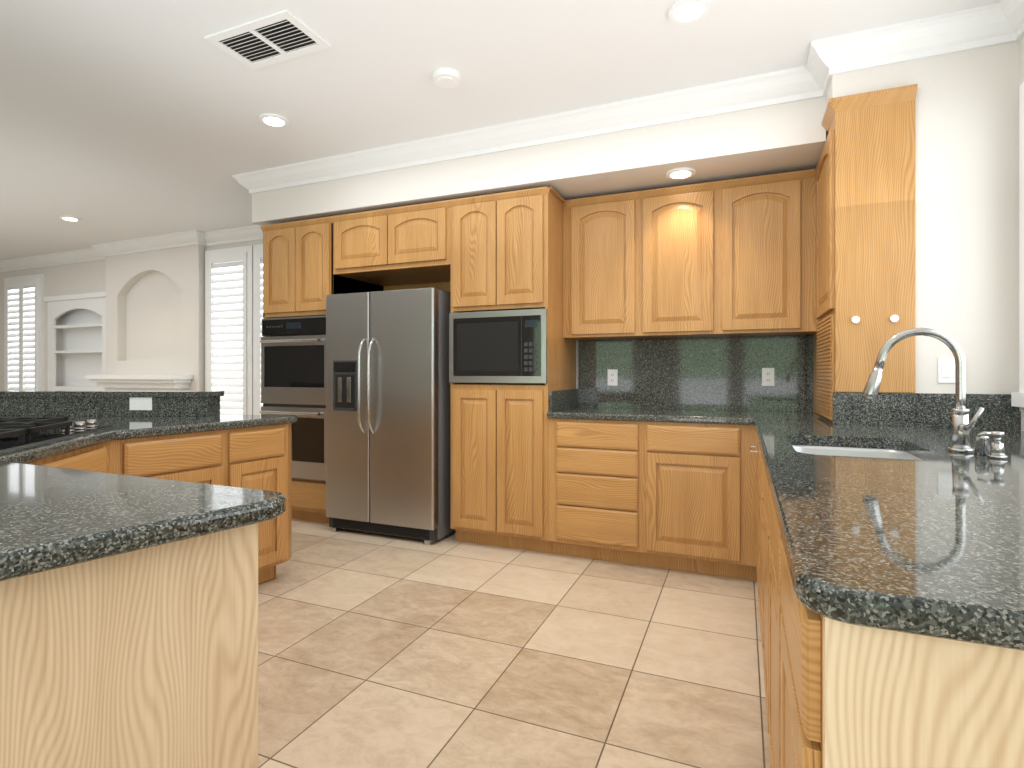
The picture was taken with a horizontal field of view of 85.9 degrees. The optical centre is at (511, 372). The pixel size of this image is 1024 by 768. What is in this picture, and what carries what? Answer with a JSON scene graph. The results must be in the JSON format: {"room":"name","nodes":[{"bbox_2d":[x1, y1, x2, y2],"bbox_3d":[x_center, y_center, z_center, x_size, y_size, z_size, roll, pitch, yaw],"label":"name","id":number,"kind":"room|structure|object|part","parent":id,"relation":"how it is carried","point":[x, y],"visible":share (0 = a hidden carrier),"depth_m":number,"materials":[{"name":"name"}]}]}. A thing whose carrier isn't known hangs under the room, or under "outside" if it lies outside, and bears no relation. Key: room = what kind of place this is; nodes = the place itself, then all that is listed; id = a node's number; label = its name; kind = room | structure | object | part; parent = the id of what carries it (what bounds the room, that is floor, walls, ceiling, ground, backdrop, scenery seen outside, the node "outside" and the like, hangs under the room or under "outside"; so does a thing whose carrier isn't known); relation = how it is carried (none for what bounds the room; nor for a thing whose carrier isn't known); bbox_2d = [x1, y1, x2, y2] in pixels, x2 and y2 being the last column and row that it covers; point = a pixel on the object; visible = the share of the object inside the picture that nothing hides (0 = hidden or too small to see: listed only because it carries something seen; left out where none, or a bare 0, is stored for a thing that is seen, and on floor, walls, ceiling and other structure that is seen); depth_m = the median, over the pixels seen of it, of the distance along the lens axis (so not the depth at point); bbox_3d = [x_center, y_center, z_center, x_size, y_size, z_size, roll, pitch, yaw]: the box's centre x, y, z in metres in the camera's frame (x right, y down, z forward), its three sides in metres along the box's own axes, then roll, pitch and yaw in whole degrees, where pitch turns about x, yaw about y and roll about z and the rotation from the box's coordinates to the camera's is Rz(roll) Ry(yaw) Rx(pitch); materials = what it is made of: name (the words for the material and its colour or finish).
{"room":"kitchen","nodes":[
{"label":"kitchen","id":0,"kind":"room"},
{"bbox_2d":[106,244,206,390],"bbox_3d":[-4.101,-0.200,6.756,1.620,2.720,0.700,0,0,23],"label":"fireplace surround","id":1,"kind":"structure","parent":0,"point":[183,267],"depth_m":6.33,"materials":[{"name":"white paint"}]},
{"bbox_2d":[85,375,192,390],"bbox_3d":[-4.300,0.590,6.318,1.490,1.140,0.259,0,0,23],"label":"mantel","id":2,"kind":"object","parent":1,"relation":"attached to","point":[145,382],"depth_m":6.19,"materials":[{"name":"white"}]},
{"bbox_2d":[205,244,262,414],"bbox_3d":[-3.022,-0.454,6.005,0.852,1.821,0.051,0,0,23],"label":"window shutters","id":3,"kind":"object","parent":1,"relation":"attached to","point":[233,302],"depth_m":6.00,"materials":[{"name":"white wood"}]},
{"bbox_2d":[0,0,1000,260],"bbox_3d":[-4.027,-1.600,2.552,12.200,0.080,8.400,0,0,23],"label":"ceiling","id":4,"kind":"structure","parent":0,"point":[120,120],"depth_m":2.92,"materials":[{"name":"white paint"}]},
{"bbox_2d":[59,216,80,221],"bbox_3d":[-4.448,-1.553,5.535,0.169,0.014,0.169,0,0,-22],"label":"recessed light","id":5,"kind":"object","parent":4,"relation":"in","point":[69,218],"depth_m":5.51,"materials":[{"name":"white"}]},
{"bbox_2d":[204,9,330,69],"bbox_3d":[-1.143,-1.554,2.581,0.500,0.012,0.280,0,0,23],"label":"ceiling vent","id":6,"kind":"object","parent":4,"relation":"in","point":[276,37],"visible":0.96,"depth_m":2.57,"materials":[{"name":"white plastic"}]},
{"bbox_2d":[259,113,288,127],"bbox_3d":[-1.466,-1.553,3.388,0.169,0.014,0.169,0,0,-22],"label":"recessed light","id":7,"kind":"object","parent":4,"relation":"in","point":[269,119],"depth_m":3.37,"materials":[{"name":"white"}]},
{"bbox_2d":[432,68,460,87],"bbox_3d":[-0.343,-1.542,2.886,0.150,0.036,0.150,0,0,23],"label":"smoke detector","id":8,"kind":"object","parent":4,"relation":"attached to","point":[446,78],"visible":1,"depth_m":2.85,"materials":[{"name":"white plastic"}]},
{"bbox_2d":[666,167,694,179],"bbox_3d":[1.010,-1.193,3.296,0.169,0.014,0.169,0,0,-22],"label":"recessed light","id":9,"kind":"object","parent":4,"relation":"in","point":[678,173],"depth_m":3.28,"materials":[{"name":"white"}]},
{"bbox_2d":[669,0,709,24],"bbox_3d":[0.759,-1.553,2.360,0.169,0.014,0.169,0,0,-22],"label":"recessed light","id":10,"kind":"object","parent":4,"relation":"in","point":[683,12],"depth_m":2.35,"materials":[{"name":"white"}]},
{"bbox_2d":[0,35,1023,430],"bbox_3d":[-4.087,-0.200,2.539,11.940,2.720,8.170,0,0,23],"label":"wall","id":11,"kind":"structure","parent":0,"point":[968,201],"depth_m":2.89,"materials":[{"name":"white paint"}]},
{"bbox_2d":[4,274,43,390],"bbox_3d":[-6.650,-0.540,7.523,0.917,1.569,0.051,0,0,23],"label":"window shutters","id":12,"kind":"object","parent":11,"relation":"attached to","point":[23,295],"depth_m":7.52,"materials":[{"name":"white wood"}]},
{"bbox_2d":[260,221,305,318],"bbox_3d":[-1.681,-0.806,4.603,0.415,0.728,0.658,0,0,23],"label":"upper cabinet","id":13,"kind":"object","parent":11,"relation":"attached to","point":[281,241],"depth_m":4.30,"materials":[{"name":"brown wood"}]},
{"bbox_2d":[300,216,387,315],"bbox_3d":[-1.414,-0.806,4.491,0.415,0.728,0.658,0,0,23],"label":"upper cabinet","id":14,"kind":"object","parent":11,"relation":"attached to","point":[317,281],"depth_m":4.18,"materials":[{"name":"brown wood"}]},
{"bbox_2d":[259,316,325,480],"bbox_3d":[-1.571,0.188,4.490,0.662,1.236,0.682,0,0,23],"label":"wall oven","id":15,"kind":"object","parent":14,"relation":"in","point":[293,365],"visible":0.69,"depth_m":4.20,"materials":[{"name":"grey"}]},
{"bbox_2d":[332,207,435,287],"bbox_3d":[-0.963,-0.955,4.302,0.562,0.430,0.658,0,0,23],"label":"upper cabinet","id":16,"kind":"object","parent":11,"relation":"attached to","point":[363,243],"depth_m":4.03,"materials":[{"name":"brown wood"}]},
{"bbox_2d":[396,200,447,283],"bbox_3d":[-0.559,-0.955,4.133,0.562,0.430,0.658,0,0,23],"label":"upper cabinet","id":17,"kind":"object","parent":11,"relation":"attached to","point":[421,229],"depth_m":3.82,"materials":[{"name":"brown wood"}]},
{"bbox_2d":[444,192,503,312],"bbox_3d":[-0.110,-0.794,3.946,0.412,0.753,0.658,0,0,23],"label":"upper cabinet","id":18,"kind":"object","parent":11,"relation":"attached to","point":[474,270],"depth_m":3.65,"materials":[{"name":"brown wood"}]},
{"bbox_2d":[0,0,1023,271],"bbox_3d":[-4.151,-1.495,2.387,11.700,0.130,7.600,0,0,23],"label":"crown molding","id":19,"kind":"structure","parent":11,"relation":"attached to","point":[966,30],"depth_m":3.15,"materials":[{"name":"white"}]},
{"bbox_2d":[504,186,563,319],"bbox_3d":[0.156,-0.794,3.834,0.412,0.753,0.658,0,0,23],"label":"upper cabinet","id":20,"kind":"object","parent":11,"relation":"attached to","point":[534,217],"depth_m":3.52,"materials":[{"name":"brown wood"}]},
{"bbox_2d":[449,308,546,382],"bbox_3d":[0.001,-0.170,3.838,0.692,0.470,0.570,0,0,23],"label":"microwave","id":21,"kind":"object","parent":20,"relation":"in","point":[506,346],"visible":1,"depth_m":3.57,"materials":[{"name":"grey"}]},
{"bbox_2d":[552,388,579,411],"bbox_3d":[0.359,0.179,3.755,0.020,0.129,0.607,0,0,23],"label":"backsplash","id":22,"kind":"structure","parent":11,"relation":"attached to","point":[567,397],"depth_m":3.76,"materials":[{"name":"grey stone"}]},
{"bbox_2d":[560,191,639,343],"bbox_3d":[0.644,-0.705,3.798,0.515,0.930,0.348,0,0,23],"label":"upper cabinet","id":23,"kind":"object","parent":11,"relation":"attached to","point":[602,233],"depth_m":3.64,"materials":[{"name":"brown wood"}]},
{"bbox_2d":[640,181,719,339],"bbox_3d":[1.101,-0.705,3.607,0.476,0.930,0.348,0,0,23],"label":"upper cabinet","id":24,"kind":"object","parent":11,"relation":"attached to","point":[678,223],"depth_m":3.45,"materials":[{"name":"brown wood"}]},
{"bbox_2d":[578,336,807,411],"bbox_3d":[1.190,0.002,3.748,1.517,0.483,0.020,0,0,23],"label":"backsplash","id":25,"kind":"structure","parent":11,"relation":"attached to","point":[758,375],"depth_m":3.71,"materials":[{"name":"grey stone"}]},
{"bbox_2d":[716,169,815,339],"bbox_3d":[1.563,-0.705,3.383,0.548,0.930,0.405,0,0,23],"label":"upper cabinet","id":26,"kind":"object","parent":11,"relation":"attached to","point":[732,336],"depth_m":3.26,"materials":[{"name":"brown wood"}]},
{"bbox_2d":[808,92,919,427],"bbox_3d":[1.853,-0.504,2.985,0.338,1.492,0.915,0,0,23],"label":"upper cabinet","id":27,"kind":"object","parent":11,"relation":"attached to","point":[865,169],"depth_m":2.57,"materials":[{"name":"brown wood"}]},
{"bbox_2d":[938,357,965,382],"bbox_3d":[1.966,-0.013,2.457,0.100,0.115,0.008,0,0,23],"label":"switch plate","id":28,"kind":"object","parent":11,"relation":"attached to","point":[946,369],"visible":0.71,"depth_m":2.46,"materials":[{"name":"white plastic"}]},
{"bbox_2d":[920,393,1019,427],"bbox_3d":[1.855,0.168,2.495,0.697,0.152,0.023,0,0,23],"label":"backsplash","id":29,"kind":"structure","parent":11,"relation":"attached to","point":[935,408],"depth_m":2.41,"materials":[{"name":"grey stone"}]},
{"bbox_2d":[1011,82,1023,411],"bbox_3d":[2.013,-0.520,1.223,0.670,3.200,4.910,0,0,23],"label":"window frame","id":30,"kind":"structure","parent":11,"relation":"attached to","point":[1017,399],"depth_m":2.27,"materials":[{"name":"white wood"}]},
{"bbox_2d":[258,519,770,767],"bbox_3d":[-4.027,1.200,2.552,12.200,0.080,8.400,0,0,23],"label":"floor","id":31,"kind":"structure","parent":0,"point":[376,650],"depth_m":2.22,"materials":[{"name":"tile"}]},
{"bbox_2d":[44,291,105,390],"bbox_3d":[-5.583,0.075,7.137,1.310,2.170,0.179,0,0,23],"label":"shelf unit","id":32,"kind":"object","parent":31,"relation":"on","point":[59,306],"visible":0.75,"depth_m":7.13,"materials":[{"name":"white"}]},
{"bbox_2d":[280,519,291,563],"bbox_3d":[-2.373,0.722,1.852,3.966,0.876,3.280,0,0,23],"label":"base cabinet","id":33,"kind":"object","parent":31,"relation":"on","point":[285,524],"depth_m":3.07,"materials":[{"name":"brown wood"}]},
{"bbox_2d":[0,403,296,610],"bbox_3d":[-2.345,0.263,1.840,4.087,0.040,3.340,0,0,23],"label":"countertop","id":34,"kind":"structure","parent":33,"relation":"on","point":[75,510],"depth_m":1.15,"materials":[{"name":"grey stone"}]},
{"bbox_2d":[0,417,114,451],"bbox_3d":[-1.932,0.217,1.966,0.540,0.052,0.920,0,0,-15],"label":"cooktop","id":35,"kind":"object","parent":34,"relation":"in","point":[17,432],"visible":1,"depth_m":2.10,"materials":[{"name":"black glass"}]},
{"bbox_2d":[326,288,454,544],"bbox_3d":[-0.821,0.295,4.141,0.910,1.730,0.788,0,0,23],"label":"refrigerator","id":36,"kind":"object","parent":31,"relation":"on","point":[388,428],"visible":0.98,"depth_m":3.82,"materials":[{"name":"grey metal"}]},
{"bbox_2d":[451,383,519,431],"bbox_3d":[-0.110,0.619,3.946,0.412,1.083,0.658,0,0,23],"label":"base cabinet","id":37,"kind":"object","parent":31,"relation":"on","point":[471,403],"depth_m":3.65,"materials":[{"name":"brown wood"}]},
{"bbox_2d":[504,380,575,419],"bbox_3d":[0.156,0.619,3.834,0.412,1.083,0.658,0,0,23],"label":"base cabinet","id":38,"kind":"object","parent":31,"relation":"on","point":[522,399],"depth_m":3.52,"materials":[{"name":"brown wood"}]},
{"bbox_2d":[292,404,1023,659],"bbox_3d":[0.880,0.236,2.144,2.225,0.097,3.217,0,0,23],"label":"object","id":39,"kind":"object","parent":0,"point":[928,550],"depth_m":2.12,"materials":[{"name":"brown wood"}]},
{"bbox_2d":[792,445,921,459],"bbox_3d":[1.153,0.385,1.848,0.440,0.200,0.620,0,0,23],"label":"sink","id":40,"kind":"object","parent":39,"relation":"in","point":[856,452],"visible":0.08,"depth_m":2.09,"materials":[{"name":"silver metal"}]},
{"bbox_2d":[862,328,983,452],"bbox_3d":[1.277,0.050,1.726,0.296,0.387,0.111,0,0,23],"label":"faucet","id":41,"kind":"object","parent":39,"relation":"in","point":[962,426],"visible":1,"depth_m":1.71,"materials":[{"name":"silver metal"}]},
{"bbox_3d":[1.400,0.215,1.637,0.038,0.056,0.038,0,0,23],"label":"air gap cap","id":42,"kind":"part","parent":39,"relation":"part of","materials":[{"name":"silver metal"}]},
{"bbox_2d":[977,431,1007,458],"bbox_3d":[1.379,0.206,1.580,0.069,0.075,0.044,0,0,23],"label":"soap dispenser","id":43,"kind":"object","parent":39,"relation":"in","point":[997,450],"visible":0.96,"depth_m":1.57,"materials":[{"name":"silver metal"}]}
]}

